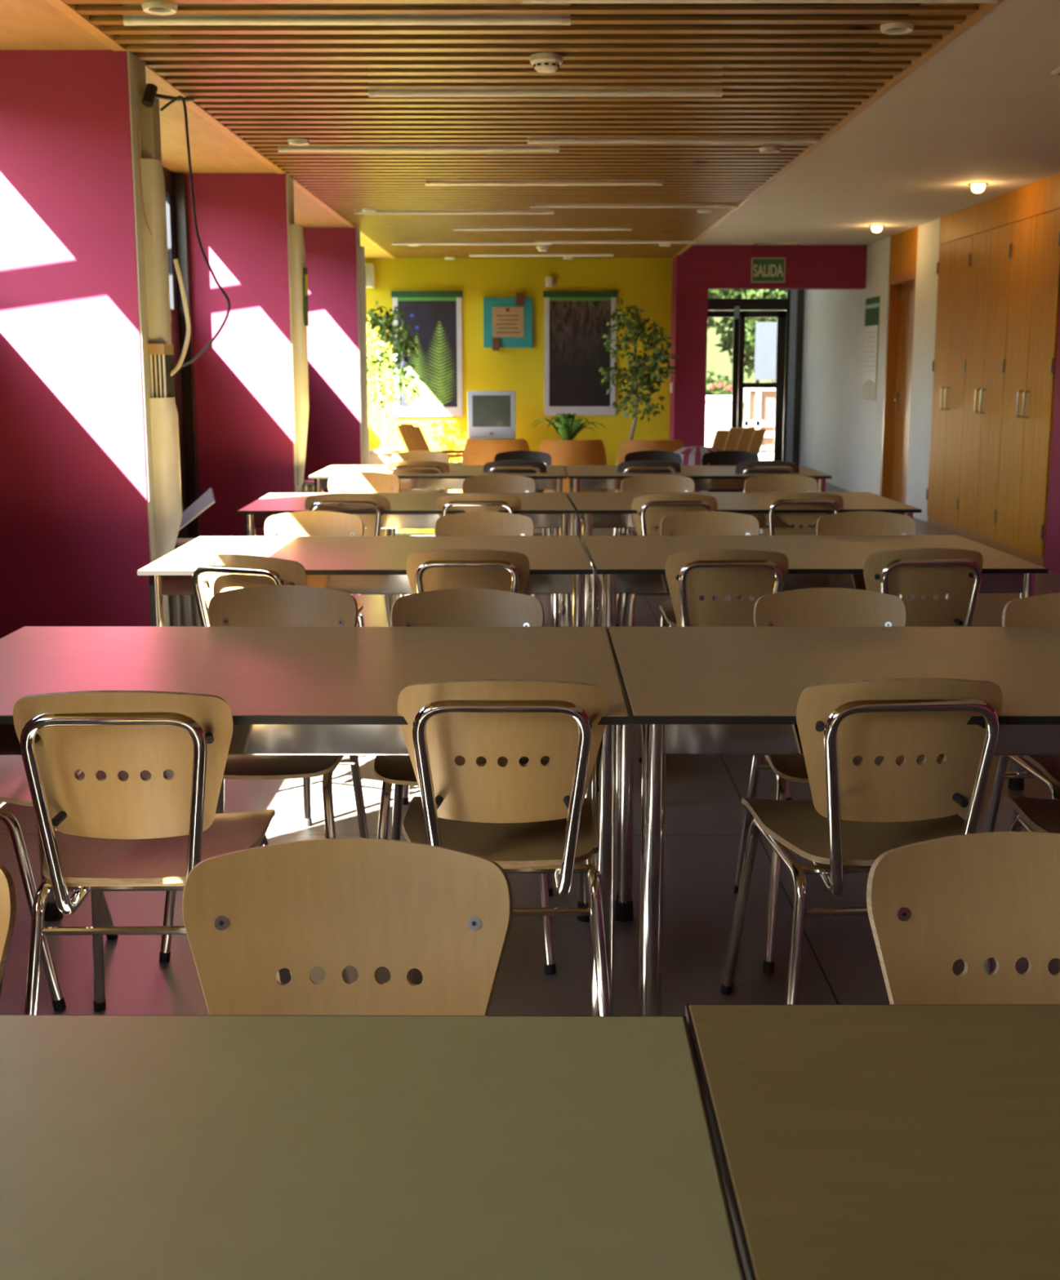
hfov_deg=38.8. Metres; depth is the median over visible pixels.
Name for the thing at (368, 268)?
grille
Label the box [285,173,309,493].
column
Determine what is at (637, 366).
potted ficus
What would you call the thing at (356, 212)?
fluorescent tube
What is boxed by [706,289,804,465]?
door
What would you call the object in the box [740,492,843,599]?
chair
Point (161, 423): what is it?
column
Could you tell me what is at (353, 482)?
chair
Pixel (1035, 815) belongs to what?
chair
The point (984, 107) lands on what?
ceiling
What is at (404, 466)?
chair
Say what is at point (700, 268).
wall
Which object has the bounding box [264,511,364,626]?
chair
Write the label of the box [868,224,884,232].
recessed light
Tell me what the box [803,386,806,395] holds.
light switch
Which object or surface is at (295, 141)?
recessed light
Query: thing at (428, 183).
fluorescent tube
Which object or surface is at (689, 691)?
table
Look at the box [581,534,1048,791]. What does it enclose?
table
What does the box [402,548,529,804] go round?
chair
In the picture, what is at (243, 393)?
wall
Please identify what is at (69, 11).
trim
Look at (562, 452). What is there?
armchair
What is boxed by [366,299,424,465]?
potted ficus
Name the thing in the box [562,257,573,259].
recessed light
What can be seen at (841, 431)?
wall
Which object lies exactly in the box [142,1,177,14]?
recessed light
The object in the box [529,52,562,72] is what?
smoke detector
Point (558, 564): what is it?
table
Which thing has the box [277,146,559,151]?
fluorescent tube
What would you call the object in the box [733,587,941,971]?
chair
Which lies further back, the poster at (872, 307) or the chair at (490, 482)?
the poster at (872, 307)
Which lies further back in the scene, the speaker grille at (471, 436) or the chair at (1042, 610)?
the speaker grille at (471, 436)
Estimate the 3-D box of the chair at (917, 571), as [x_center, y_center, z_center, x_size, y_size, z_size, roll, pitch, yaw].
[1.218,0.073,4.991,0.438,0.820,0.575,-1,10,-6]
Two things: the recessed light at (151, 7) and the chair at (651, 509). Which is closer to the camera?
the recessed light at (151, 7)
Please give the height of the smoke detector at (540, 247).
0.058 m
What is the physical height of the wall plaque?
0.626 m
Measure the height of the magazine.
0.233 m
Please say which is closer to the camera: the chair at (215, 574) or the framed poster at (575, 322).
the chair at (215, 574)
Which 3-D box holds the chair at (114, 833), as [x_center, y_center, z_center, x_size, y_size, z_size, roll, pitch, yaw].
[-0.723,0.448,2.923,0.438,0.820,0.575,0,10,-1]
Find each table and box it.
[0,626,630,1015]
[0,1014,746,1279]
[137,535,593,777]
[237,492,575,626]
[308,465,566,493]
[564,465,831,535]
[566,491,920,626]
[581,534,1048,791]
[607,626,1059,1015]
[684,1004,1059,1279]
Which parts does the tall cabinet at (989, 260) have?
door, handle, handle, door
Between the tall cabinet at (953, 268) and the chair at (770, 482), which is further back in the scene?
the tall cabinet at (953, 268)
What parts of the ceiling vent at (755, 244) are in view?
frame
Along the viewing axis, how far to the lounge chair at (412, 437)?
14.36 m
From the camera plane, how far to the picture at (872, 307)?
15.70 m
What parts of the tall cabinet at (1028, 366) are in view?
door, handle, handle, door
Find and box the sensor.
[545,276,555,286]
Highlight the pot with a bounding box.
[368,448,400,465]
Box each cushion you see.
[448,462,462,465]
[544,489,599,492]
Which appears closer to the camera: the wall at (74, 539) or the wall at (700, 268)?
the wall at (74, 539)
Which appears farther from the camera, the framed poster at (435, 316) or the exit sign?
the framed poster at (435, 316)
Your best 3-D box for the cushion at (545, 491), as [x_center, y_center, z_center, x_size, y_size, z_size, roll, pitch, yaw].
[0.367,-1.386,13.366,0.500,0.140,0.440,0,10,-1]
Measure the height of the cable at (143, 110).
0.813 m
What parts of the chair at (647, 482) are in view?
leg, frame, backrest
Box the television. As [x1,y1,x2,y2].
[466,391,515,439]
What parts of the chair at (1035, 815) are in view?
leg, seat rail, seat, leg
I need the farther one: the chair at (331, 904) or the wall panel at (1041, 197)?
the wall panel at (1041, 197)
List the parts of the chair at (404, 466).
frame, backrest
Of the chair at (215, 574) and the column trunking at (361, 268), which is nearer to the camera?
the chair at (215, 574)
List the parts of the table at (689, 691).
leg, leg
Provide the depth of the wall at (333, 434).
13.07 m
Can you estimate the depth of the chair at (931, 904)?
1.81 m
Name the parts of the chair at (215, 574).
frame, backrest, leg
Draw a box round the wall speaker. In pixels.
[364,263,374,288]
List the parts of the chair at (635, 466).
leg, leg, backrest, frame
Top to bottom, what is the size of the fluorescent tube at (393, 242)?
0.146 m
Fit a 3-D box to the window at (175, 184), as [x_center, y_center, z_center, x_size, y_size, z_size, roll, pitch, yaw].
[-2.190,-1.415,7.691,0.130,2.780,3.660,0,10,0]
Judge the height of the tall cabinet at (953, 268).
2.420 m
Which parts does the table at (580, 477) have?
leg, leg, leg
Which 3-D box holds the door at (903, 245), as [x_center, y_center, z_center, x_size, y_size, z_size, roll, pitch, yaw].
[3.661,-2.607,14.633,0.170,2.650,1.098,0,10,0]
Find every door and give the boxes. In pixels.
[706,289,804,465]
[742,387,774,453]
[879,226,917,503]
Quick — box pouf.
[674,446,719,492]
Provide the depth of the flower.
25.58 m
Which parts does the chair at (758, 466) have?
backrest, frame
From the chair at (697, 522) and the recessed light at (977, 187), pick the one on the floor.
the chair at (697, 522)
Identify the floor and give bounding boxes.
[0,423,1059,1016]
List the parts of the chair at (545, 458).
backrest, leg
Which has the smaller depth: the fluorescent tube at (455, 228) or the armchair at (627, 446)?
the fluorescent tube at (455, 228)
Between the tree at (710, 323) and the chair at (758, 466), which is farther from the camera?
the tree at (710, 323)
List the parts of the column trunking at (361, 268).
plate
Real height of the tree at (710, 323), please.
3.992 m
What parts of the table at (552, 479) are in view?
leg, leg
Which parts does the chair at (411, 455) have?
backrest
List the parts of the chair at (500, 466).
frame, backrest, leg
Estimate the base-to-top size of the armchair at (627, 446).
0.750 m
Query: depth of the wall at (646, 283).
16.70 m
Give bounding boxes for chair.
[0,755,118,1011]
[0,862,16,1006]
[13,690,291,1014]
[159,585,368,962]
[182,838,512,1015]
[191,554,311,826]
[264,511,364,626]
[305,493,403,626]
[328,471,404,605]
[373,588,555,974]
[386,460,449,536]
[391,450,448,533]
[395,422,463,493]
[397,679,611,1015]
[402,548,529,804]
[434,511,534,536]
[435,493,521,517]
[461,474,537,598]
[483,460,546,535]
[493,450,551,535]
[613,460,680,535]
[615,474,694,626]
[619,493,716,626]
[622,450,681,533]
[638,548,791,800]
[659,511,759,626]
[701,450,763,533]
[711,426,765,454]
[720,677,1001,1004]
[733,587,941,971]
[734,460,799,535]
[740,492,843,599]
[743,474,817,599]
[815,511,915,535]
[862,547,983,799]
[866,831,1059,1004]
[983,592,1059,973]
[991,795,1059,973]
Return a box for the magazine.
[175,487,215,544]
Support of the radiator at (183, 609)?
on the floor
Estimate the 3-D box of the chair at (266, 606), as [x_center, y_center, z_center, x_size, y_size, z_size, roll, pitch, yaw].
[-0.640,0.305,3.714,0.438,0.820,0.575,0,10,2]
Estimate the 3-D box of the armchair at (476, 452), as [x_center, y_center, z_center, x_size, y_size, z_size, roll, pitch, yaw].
[-0.290,-1.407,13.350,0.636,0.750,0.469,0,10,0]
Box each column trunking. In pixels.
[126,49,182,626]
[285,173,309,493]
[355,227,368,465]
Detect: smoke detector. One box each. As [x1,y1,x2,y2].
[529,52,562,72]
[535,244,548,251]
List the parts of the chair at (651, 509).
leg, leg, backrest, frame, leg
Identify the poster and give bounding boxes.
[391,290,462,416]
[542,290,617,415]
[861,295,879,400]
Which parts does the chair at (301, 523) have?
backrest, seat, leg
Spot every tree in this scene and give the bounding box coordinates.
[706,289,719,340]
[711,289,786,382]
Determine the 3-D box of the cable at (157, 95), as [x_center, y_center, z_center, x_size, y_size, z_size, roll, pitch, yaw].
[-1.465,-2.260,6.259,0.059,0.153,0.894,0,10,-2]
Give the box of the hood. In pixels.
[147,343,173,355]
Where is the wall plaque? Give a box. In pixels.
[483,293,533,351]
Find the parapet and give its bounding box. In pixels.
[704,395,731,447]
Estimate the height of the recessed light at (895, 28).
0.020 m
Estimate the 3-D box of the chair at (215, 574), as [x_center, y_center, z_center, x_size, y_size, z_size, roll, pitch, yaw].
[-0.770,0.108,4.801,0.438,0.820,0.575,4,11,22]
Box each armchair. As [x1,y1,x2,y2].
[461,439,529,492]
[538,439,606,494]
[614,439,684,492]
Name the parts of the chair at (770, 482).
backrest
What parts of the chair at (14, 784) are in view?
leg, seat, leg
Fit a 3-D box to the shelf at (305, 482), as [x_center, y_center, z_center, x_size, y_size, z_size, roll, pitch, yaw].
[-1.710,-1.050,10.031,0.750,0.023,0.160,0,10,0]
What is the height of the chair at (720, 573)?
0.820 m
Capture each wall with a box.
[0,43,151,638]
[175,172,294,536]
[302,227,360,493]
[364,257,671,490]
[669,244,866,447]
[799,217,1059,574]
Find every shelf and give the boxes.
[174,544,183,549]
[302,480,314,484]
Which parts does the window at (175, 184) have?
panel, frame post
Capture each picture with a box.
[861,378,875,400]
[864,295,879,326]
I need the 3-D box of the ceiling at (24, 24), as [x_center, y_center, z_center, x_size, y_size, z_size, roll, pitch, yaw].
[-1.903,-2.257,5.723,0.660,0.040,22.050,0,10,0]
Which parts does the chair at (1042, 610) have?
leg, seat rail, backrest, seat, leg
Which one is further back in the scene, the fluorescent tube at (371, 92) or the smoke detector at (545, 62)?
the fluorescent tube at (371, 92)
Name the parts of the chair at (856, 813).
leg, seat rail, leg, seat, backrest, frame, leg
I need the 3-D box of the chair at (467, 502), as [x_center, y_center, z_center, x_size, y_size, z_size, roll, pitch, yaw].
[-0.231,-0.295,7.024,0.438,0.820,0.575,0,10,0]
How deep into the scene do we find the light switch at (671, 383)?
16.52 m
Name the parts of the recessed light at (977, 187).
bulb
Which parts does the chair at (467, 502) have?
frame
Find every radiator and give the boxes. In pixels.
[168,544,204,626]
[301,480,324,493]
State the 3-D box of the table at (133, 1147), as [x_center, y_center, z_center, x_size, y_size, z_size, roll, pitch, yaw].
[-0.568,0.821,1.079,1.440,0.740,0.970,0,10,0]
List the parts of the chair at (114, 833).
leg, leg, frame, backrest, seat, leg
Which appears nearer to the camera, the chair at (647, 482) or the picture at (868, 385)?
the chair at (647, 482)
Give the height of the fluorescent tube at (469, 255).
0.146 m
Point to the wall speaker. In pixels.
(370, 268)
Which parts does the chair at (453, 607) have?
leg, leg, seat, backrest, leg, leg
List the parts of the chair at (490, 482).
backrest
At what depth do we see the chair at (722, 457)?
10.13 m
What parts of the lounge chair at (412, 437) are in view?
armrest, armrest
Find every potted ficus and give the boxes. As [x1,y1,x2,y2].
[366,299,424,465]
[598,297,679,465]
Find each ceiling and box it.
[0,0,391,258]
[62,0,978,257]
[693,0,1059,244]
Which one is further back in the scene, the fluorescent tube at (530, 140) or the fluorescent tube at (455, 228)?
the fluorescent tube at (455, 228)
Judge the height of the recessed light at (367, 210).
0.020 m
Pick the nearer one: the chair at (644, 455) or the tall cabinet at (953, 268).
the chair at (644, 455)
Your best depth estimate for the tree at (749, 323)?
30.38 m
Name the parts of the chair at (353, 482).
backrest, frame, leg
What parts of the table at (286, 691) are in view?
leg, leg, leg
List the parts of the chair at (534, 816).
leg, leg, seat, frame, backrest, leg, seat rail, leg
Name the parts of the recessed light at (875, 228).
bulb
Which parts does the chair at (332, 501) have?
frame, backrest, leg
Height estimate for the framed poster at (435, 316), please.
1.367 m
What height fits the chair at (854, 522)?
0.820 m
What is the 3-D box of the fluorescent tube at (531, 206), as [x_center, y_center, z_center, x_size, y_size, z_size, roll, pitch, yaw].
[0.766,-3.253,11.064,1.530,0.146,0.031,0,10,0]
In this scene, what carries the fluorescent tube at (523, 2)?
attached to the ceiling at (348, 182)
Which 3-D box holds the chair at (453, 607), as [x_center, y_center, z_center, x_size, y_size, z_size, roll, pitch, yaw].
[-0.158,0.316,3.653,0.438,0.820,0.575,0,10,0]
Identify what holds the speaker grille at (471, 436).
attached to the television
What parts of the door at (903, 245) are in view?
lock plate, panel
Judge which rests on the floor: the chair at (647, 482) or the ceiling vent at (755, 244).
the chair at (647, 482)
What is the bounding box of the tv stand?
[457,438,524,492]
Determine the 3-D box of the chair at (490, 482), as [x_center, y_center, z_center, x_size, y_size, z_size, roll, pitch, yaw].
[-0.164,-0.422,7.726,0.438,0.820,0.575,0,10,0]
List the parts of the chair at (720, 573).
backrest, frame, leg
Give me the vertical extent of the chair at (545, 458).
0.820 m
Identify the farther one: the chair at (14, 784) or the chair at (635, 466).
the chair at (635, 466)
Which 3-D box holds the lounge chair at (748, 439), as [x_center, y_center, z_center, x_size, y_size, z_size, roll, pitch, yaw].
[1.700,-1.533,13.768,0.690,0.845,0.804,-5,12,-27]
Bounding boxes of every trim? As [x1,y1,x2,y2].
[45,0,395,258]
[671,0,1003,258]
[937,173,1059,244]
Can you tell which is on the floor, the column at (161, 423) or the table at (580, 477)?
the table at (580, 477)
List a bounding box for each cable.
[137,106,172,322]
[155,93,194,102]
[160,95,230,368]
[170,258,191,376]
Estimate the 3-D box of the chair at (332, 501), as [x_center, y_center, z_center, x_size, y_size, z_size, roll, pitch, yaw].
[-0.812,-0.296,7.027,0.438,0.820,0.575,0,10,2]
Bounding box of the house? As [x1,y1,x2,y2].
[706,289,783,423]
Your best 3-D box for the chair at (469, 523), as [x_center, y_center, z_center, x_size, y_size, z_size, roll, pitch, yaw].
[-0.177,-0.053,5.689,0.438,0.820,0.575,0,10,0]
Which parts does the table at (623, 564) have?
leg, leg, leg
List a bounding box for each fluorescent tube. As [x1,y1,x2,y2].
[122,3,570,25]
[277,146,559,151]
[354,210,553,214]
[368,67,722,97]
[391,241,551,244]
[425,180,662,186]
[453,226,631,231]
[468,253,613,256]
[521,0,997,4]
[527,117,819,143]
[529,204,737,208]
[533,240,695,244]
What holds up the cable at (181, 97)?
attached to the column at (161, 423)
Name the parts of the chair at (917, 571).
backrest, frame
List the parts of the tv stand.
leg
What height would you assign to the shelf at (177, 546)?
0.023 m
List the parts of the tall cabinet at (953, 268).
door, handle, handle, door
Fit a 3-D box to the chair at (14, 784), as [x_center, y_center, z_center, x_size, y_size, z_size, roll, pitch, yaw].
[-1.292,0.363,3.395,0.575,0.820,0.438,0,10,0]
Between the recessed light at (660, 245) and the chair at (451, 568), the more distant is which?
the recessed light at (660, 245)
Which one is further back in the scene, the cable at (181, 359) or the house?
the house
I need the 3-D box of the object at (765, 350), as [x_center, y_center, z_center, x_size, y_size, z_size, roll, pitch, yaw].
[4.167,-4.365,25.848,0.640,2.150,0.100,0,10,0]
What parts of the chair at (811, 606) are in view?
leg, seat rail, leg, backrest, seat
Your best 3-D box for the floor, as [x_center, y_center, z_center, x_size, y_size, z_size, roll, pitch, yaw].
[4.929,-2.059,19.880,14.320,0.300,50.100,0,10,0]
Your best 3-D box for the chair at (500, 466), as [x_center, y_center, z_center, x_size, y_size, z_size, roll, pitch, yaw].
[-0.090,-0.729,9.415,0.438,0.820,0.575,0,10,0]
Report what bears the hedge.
on the floor
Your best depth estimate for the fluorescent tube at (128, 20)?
5.15 m
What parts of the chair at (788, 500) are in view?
backrest, frame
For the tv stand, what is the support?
on the floor
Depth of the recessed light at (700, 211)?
11.42 m
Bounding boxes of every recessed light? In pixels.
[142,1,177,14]
[287,137,309,145]
[360,208,376,212]
[444,257,454,259]
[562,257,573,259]
[658,244,670,246]
[696,208,711,213]
[759,146,780,153]
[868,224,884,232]
[879,22,913,34]
[967,182,987,192]
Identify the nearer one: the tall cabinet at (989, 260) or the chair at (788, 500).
the chair at (788, 500)
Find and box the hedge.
[705,370,743,395]
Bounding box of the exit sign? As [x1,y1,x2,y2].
[751,257,785,282]
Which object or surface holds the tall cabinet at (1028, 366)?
on the floor
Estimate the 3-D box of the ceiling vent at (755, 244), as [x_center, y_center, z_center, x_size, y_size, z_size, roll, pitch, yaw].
[2.593,-4.157,15.800,0.480,0.016,0.140,0,10,0]
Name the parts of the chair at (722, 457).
backrest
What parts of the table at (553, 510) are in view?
leg, leg, leg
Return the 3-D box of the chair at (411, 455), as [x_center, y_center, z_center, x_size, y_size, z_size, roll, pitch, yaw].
[-0.737,-0.832,9.982,0.438,0.820,0.575,0,10,0]
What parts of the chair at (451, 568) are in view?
leg, frame, backrest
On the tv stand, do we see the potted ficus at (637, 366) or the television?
the television
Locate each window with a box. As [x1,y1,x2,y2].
[162,166,200,537]
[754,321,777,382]
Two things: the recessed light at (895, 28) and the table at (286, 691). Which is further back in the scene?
the recessed light at (895, 28)
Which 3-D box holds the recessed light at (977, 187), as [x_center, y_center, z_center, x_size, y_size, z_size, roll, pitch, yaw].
[3.169,-3.199,10.646,0.140,0.063,0.140,0,10,0]
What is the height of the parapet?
0.930 m
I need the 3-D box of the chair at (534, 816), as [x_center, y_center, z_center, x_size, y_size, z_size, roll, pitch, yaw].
[-0.049,0.431,3.019,0.438,0.820,0.575,0,10,0]
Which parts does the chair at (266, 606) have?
leg, leg, seat, backrest, leg, seat rail, leg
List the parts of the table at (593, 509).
leg, leg, leg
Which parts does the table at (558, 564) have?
leg, leg, leg, leg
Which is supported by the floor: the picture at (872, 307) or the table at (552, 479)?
the table at (552, 479)
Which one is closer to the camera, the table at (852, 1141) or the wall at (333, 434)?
the table at (852, 1141)
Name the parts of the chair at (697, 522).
leg, seat, backrest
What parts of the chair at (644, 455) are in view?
backrest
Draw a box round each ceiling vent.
[752,243,800,245]
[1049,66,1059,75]
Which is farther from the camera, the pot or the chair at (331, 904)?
the pot
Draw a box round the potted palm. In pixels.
[530,413,606,439]
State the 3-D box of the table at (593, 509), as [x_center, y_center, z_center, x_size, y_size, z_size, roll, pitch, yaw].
[0.977,-0.309,7.314,1.555,0.740,0.970,0,10,-1]
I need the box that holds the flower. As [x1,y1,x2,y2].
[708,382,731,391]
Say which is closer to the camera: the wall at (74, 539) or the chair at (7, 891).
the chair at (7, 891)
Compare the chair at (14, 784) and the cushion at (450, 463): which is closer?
the chair at (14, 784)
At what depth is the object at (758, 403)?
24.72 m
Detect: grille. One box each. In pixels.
[364,265,372,285]
[471,435,511,437]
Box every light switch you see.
[669,382,672,393]
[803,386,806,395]
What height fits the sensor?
0.105 m
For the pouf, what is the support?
on the floor
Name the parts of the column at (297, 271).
plate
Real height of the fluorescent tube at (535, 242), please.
0.146 m
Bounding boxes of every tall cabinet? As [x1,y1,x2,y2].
[925,235,972,534]
[956,223,1012,549]
[993,208,1059,566]
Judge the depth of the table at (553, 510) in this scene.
6.80 m
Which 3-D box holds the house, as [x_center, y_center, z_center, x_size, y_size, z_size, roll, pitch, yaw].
[3.179,-7.527,39.223,14.600,3.600,4.700,0,10,0]
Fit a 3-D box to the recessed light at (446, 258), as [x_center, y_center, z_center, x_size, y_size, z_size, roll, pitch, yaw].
[-0.875,-4.168,16.424,0.116,0.020,0.116,0,10,0]
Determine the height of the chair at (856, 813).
0.820 m
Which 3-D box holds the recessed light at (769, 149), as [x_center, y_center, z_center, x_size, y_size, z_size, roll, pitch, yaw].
[1.313,-2.684,8.236,0.116,0.020,0.116,0,10,0]
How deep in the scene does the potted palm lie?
15.70 m

